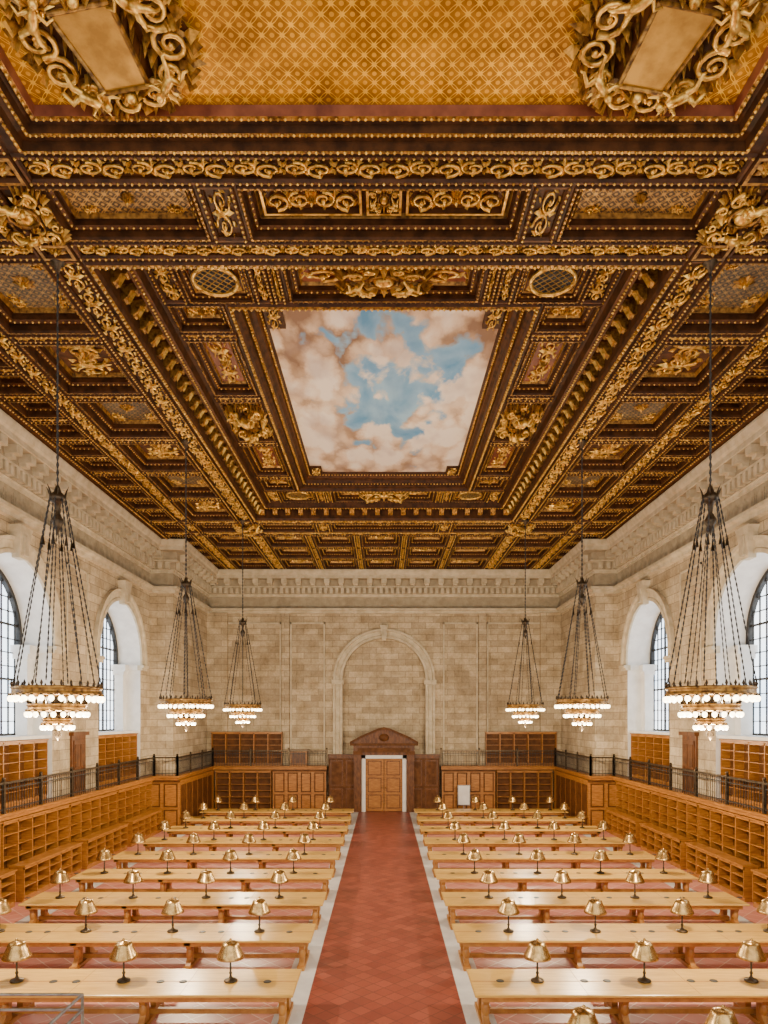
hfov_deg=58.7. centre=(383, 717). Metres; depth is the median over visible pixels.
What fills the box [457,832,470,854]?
table lamp
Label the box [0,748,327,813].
gallery railing
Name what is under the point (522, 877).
table
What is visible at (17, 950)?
table lamp
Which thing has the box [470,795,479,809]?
table lamp
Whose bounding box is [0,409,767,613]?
crown molding
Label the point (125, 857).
table
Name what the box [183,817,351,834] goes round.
table
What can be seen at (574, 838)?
table lamp
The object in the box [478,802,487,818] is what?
table lamp
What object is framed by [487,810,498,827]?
table lamp
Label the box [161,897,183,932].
table lamp
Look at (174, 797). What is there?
bookcase
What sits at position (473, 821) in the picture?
table
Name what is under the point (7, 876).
bookcase
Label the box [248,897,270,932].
table lamp
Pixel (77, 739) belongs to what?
door
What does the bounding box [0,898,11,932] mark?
table lamp
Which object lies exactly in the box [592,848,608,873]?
table lamp
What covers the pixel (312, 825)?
table lamp
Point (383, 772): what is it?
door
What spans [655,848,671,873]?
table lamp
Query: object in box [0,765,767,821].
deck
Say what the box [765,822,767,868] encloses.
bookcase
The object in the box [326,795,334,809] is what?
table lamp
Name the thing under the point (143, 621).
wall
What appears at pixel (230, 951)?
table lamp
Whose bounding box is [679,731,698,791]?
door
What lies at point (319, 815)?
table lamp
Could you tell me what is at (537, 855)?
table lamp
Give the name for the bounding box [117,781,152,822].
bookcase
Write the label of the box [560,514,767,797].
wall
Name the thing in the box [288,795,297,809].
table lamp
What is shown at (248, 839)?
table lamp
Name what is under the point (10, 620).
window
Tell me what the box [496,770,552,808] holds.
bookcase
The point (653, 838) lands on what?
bookcase
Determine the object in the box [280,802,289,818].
table lamp
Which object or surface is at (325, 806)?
table lamp
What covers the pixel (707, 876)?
table lamp
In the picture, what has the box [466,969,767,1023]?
table
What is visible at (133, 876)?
table lamp
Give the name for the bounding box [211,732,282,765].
bookcase
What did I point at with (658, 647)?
window
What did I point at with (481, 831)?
table
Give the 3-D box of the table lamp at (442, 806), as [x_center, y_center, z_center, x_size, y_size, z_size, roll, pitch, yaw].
[3.100,4.881,36.200,0.560,0.870,0.560,0,0,17]
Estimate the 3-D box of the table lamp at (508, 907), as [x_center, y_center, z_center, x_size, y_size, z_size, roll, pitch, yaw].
[3.100,4.881,17.000,0.560,0.870,0.560,0,0,6]
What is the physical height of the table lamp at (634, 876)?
0.870 m
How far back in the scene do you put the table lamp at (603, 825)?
29.65 m
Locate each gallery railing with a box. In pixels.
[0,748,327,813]
[440,748,767,813]
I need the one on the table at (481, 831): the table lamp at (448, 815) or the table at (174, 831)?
the table lamp at (448, 815)
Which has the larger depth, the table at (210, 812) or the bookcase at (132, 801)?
the table at (210, 812)
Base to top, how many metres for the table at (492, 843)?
0.768 m
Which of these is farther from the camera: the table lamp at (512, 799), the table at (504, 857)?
the table lamp at (512, 799)
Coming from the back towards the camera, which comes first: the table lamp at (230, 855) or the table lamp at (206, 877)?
the table lamp at (230, 855)
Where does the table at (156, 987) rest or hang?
on the floor
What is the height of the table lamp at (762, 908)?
0.870 m
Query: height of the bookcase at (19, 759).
2.300 m
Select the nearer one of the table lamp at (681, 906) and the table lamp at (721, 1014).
the table lamp at (721, 1014)
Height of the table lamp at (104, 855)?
0.870 m
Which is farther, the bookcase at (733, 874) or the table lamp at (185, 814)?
the table lamp at (185, 814)
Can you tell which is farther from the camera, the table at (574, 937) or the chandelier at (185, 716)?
the chandelier at (185, 716)
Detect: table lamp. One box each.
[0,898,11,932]
[1,938,31,983]
[50,869,69,898]
[74,897,97,932]
[96,848,112,873]
[109,938,137,983]
[123,869,142,898]
[130,832,145,854]
[158,820,170,839]
[159,848,175,873]
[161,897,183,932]
[180,810,191,827]
[186,832,200,854]
[196,869,215,898]
[198,802,208,818]
[207,820,220,839]
[213,795,222,809]
[216,938,244,983]
[222,848,238,873]
[225,810,235,827]
[239,803,248,818]
[242,832,255,854]
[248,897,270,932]
[251,795,259,809]
[257,820,269,839]
[269,810,280,827]
[270,869,288,898]
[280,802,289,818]
[285,848,301,873]
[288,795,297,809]
[297,832,310,854]
[307,820,318,839]
[314,810,325,827]
[320,802,330,818]
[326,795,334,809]
[433,795,441,809]
[437,802,447,818]
[443,810,453,827]
[449,820,460,839]
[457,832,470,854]
[466,848,482,873]
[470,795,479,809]
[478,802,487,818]
[479,869,497,898]
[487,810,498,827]
[497,897,519,932]
[498,820,510,839]
[508,795,516,809]
[512,832,525,854]
[519,803,528,818]
[523,938,551,983]
[529,848,545,873]
[532,810,542,827]
[545,795,554,809]
[547,820,560,839]
[552,869,571,898]
[560,802,569,818]
[567,832,581,854]
[567,1005,598,1023]
[576,810,587,827]
[584,897,606,932]
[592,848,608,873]
[597,820,609,839]
[622,832,637,854]
[625,869,644,898]
[630,938,658,983]
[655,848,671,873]
[670,897,693,932]
[698,869,717,898]
[704,1005,738,1023]
[736,938,766,983]
[756,898,767,932]
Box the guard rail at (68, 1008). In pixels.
[0,993,83,1023]
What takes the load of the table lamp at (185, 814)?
on the table at (174, 831)
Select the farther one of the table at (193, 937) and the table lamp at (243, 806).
the table lamp at (243, 806)
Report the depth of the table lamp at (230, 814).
32.85 m
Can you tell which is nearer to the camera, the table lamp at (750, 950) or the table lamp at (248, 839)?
the table lamp at (750, 950)
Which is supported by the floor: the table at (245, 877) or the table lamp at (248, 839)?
the table at (245, 877)
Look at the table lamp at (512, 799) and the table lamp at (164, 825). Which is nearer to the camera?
the table lamp at (164, 825)
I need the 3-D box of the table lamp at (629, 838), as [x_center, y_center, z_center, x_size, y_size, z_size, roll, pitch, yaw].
[9.580,4.881,26.600,0.560,0.870,0.560,0,0,-17]
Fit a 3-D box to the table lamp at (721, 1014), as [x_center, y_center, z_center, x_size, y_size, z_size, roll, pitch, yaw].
[5.260,4.881,10.600,0.560,0.870,0.560,0,0,33]
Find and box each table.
[0,923,315,970]
[0,969,301,1023]
[18,892,326,929]
[70,869,333,899]
[111,851,339,877]
[140,837,344,859]
[163,826,348,845]
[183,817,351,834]
[200,809,353,824]
[414,809,567,824]
[416,817,584,834]
[419,826,604,845]
[423,837,627,859]
[428,851,655,877]
[434,869,697,899]
[441,892,749,929]
[452,923,767,970]
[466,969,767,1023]
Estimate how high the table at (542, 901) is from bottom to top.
0.768 m
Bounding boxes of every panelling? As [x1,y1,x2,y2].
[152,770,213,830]
[272,770,325,808]
[442,770,495,808]
[554,770,615,830]
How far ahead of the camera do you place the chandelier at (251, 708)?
33.28 m
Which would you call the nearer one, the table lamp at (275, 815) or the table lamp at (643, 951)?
the table lamp at (643, 951)
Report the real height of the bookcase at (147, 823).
1.200 m
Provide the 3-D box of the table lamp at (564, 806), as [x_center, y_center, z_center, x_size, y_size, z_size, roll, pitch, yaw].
[9.580,4.881,36.200,0.560,0.870,0.560,0,0,29]
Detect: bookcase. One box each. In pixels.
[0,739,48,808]
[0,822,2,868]
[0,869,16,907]
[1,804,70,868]
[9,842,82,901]
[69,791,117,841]
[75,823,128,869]
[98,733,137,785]
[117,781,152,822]
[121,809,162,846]
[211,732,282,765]
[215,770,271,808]
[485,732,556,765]
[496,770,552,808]
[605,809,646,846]
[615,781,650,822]
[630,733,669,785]
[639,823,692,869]
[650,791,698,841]
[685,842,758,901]
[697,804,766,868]
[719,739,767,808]
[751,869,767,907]
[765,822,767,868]
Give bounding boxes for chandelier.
[7,259,105,739]
[158,439,213,730]
[223,519,261,726]
[506,519,544,726]
[554,439,609,730]
[662,259,760,739]
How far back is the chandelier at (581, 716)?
23.73 m
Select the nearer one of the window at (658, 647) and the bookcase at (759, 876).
the bookcase at (759, 876)
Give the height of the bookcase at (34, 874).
1.200 m
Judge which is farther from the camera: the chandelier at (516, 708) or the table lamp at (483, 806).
the table lamp at (483, 806)
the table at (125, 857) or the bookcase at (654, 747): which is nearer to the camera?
the table at (125, 857)
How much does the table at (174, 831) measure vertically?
0.768 m
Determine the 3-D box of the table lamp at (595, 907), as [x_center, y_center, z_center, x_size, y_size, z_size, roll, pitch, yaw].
[5.260,4.881,17.000,0.560,0.870,0.560,0,0,-17]
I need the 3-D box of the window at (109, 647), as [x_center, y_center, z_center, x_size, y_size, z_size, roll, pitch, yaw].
[-14.155,-2.530,33.500,0.190,6.380,5.300,0,0,0]
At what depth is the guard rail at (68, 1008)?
11.98 m
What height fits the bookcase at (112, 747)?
2.300 m
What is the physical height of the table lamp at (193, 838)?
0.870 m
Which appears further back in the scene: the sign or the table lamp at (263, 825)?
the sign
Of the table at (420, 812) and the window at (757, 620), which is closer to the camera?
the window at (757, 620)
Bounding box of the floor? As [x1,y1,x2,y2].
[0,811,767,1023]
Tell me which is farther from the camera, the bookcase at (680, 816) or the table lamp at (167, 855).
the bookcase at (680, 816)
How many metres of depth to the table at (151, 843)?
29.20 m
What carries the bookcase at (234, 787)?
on the floor
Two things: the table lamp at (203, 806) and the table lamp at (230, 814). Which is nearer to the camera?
the table lamp at (230, 814)
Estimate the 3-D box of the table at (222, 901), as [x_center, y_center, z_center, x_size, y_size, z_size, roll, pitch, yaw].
[-6.183,5.691,20.200,8.865,0.768,1.400,0,0,0]
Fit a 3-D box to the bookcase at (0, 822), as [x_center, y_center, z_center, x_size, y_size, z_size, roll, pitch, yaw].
[-12.640,4.735,19.860,0.440,2.680,4.760,0,0,0]
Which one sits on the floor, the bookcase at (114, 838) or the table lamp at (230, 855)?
the bookcase at (114, 838)
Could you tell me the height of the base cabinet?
1.050 m
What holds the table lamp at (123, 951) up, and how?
on the table at (156, 987)
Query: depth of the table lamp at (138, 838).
26.46 m
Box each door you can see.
[69,731,88,791]
[328,727,439,811]
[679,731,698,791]
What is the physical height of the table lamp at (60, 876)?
0.870 m
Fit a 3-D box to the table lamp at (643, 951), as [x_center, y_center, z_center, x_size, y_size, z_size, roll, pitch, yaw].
[5.260,4.881,13.800,0.560,0.870,0.560,0,0,-13]
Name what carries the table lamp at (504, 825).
on the table at (492, 843)
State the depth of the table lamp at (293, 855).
23.25 m
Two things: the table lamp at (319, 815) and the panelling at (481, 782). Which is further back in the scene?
the panelling at (481, 782)
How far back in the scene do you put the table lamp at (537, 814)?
32.85 m
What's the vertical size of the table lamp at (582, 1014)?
0.870 m
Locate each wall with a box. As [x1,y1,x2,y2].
[0,514,207,797]
[207,613,560,808]
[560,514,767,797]
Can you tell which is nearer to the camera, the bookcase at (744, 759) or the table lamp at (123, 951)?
the table lamp at (123, 951)
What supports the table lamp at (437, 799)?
on the table at (420, 812)
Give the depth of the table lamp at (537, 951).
13.66 m
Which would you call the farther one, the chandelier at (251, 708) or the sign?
the sign
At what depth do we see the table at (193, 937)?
16.86 m
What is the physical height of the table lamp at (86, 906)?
0.870 m
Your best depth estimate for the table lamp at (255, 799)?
39.25 m
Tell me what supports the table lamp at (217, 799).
on the table at (210, 812)
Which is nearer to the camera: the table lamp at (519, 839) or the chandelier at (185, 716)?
the chandelier at (185, 716)
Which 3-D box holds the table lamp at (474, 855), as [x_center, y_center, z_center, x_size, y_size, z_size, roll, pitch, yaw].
[3.100,4.881,23.400,0.560,0.870,0.560,0,0,36]
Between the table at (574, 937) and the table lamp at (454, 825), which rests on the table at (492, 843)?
the table lamp at (454, 825)
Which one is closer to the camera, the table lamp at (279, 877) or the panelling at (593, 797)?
the table lamp at (279, 877)
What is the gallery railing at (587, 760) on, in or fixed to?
on the deck
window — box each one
[0,569,21,735]
[98,612,117,730]
[650,612,669,730]
[746,569,767,735]
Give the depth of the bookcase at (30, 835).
24.34 m
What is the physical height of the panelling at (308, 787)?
2.715 m
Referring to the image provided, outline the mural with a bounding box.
[270,310,497,471]
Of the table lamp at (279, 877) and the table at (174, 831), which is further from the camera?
the table at (174, 831)
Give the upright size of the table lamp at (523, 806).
0.870 m
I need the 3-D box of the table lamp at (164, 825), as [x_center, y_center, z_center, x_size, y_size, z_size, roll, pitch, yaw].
[-9.580,4.881,29.800,0.560,0.870,0.560,0,0,-10]
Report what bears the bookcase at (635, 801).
on the floor
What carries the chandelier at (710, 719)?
hanging from the ceiling
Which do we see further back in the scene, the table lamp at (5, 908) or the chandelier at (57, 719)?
the table lamp at (5, 908)
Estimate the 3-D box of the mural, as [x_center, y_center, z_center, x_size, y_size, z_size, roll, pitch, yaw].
[0.000,-10.910,24.000,6.500,0.001,12.600,0,0,0]
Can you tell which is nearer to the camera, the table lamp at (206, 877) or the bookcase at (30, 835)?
the table lamp at (206, 877)
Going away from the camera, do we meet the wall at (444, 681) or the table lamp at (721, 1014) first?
the table lamp at (721, 1014)
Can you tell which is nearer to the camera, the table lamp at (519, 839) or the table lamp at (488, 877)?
the table lamp at (488, 877)
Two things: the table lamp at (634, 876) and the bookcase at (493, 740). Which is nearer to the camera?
the table lamp at (634, 876)
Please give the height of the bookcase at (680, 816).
2.680 m
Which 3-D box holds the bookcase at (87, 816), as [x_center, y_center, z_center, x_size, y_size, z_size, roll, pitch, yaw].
[-12.640,4.735,29.520,0.440,2.680,4.760,0,0,0]
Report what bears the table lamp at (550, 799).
on the table at (420, 812)
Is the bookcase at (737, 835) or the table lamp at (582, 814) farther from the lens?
the table lamp at (582, 814)
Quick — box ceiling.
[0,0,767,568]
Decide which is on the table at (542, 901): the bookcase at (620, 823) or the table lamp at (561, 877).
the table lamp at (561, 877)
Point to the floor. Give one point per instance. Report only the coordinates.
(384, 949)
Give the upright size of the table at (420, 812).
0.768 m
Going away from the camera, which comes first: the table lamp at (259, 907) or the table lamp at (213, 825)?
the table lamp at (259, 907)
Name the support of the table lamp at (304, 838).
on the table at (125, 857)
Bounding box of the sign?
[458,785,469,808]
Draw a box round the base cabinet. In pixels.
[290,749,308,765]
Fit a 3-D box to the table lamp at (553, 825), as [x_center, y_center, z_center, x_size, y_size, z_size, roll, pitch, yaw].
[7.420,4.881,29.800,0.560,0.870,0.560,0,0,31]
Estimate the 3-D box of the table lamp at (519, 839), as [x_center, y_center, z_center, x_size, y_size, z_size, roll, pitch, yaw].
[5.260,4.881,26.600,0.560,0.870,0.560,0,0,40]
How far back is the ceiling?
13.81 m
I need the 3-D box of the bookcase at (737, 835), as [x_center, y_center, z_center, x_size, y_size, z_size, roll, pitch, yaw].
[12.640,4.735,24.690,0.440,2.680,4.760,0,0,0]
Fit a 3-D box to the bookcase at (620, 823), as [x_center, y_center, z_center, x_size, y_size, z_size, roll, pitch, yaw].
[12.100,5.475,34.350,0.540,1.200,4.360,0,0,0]

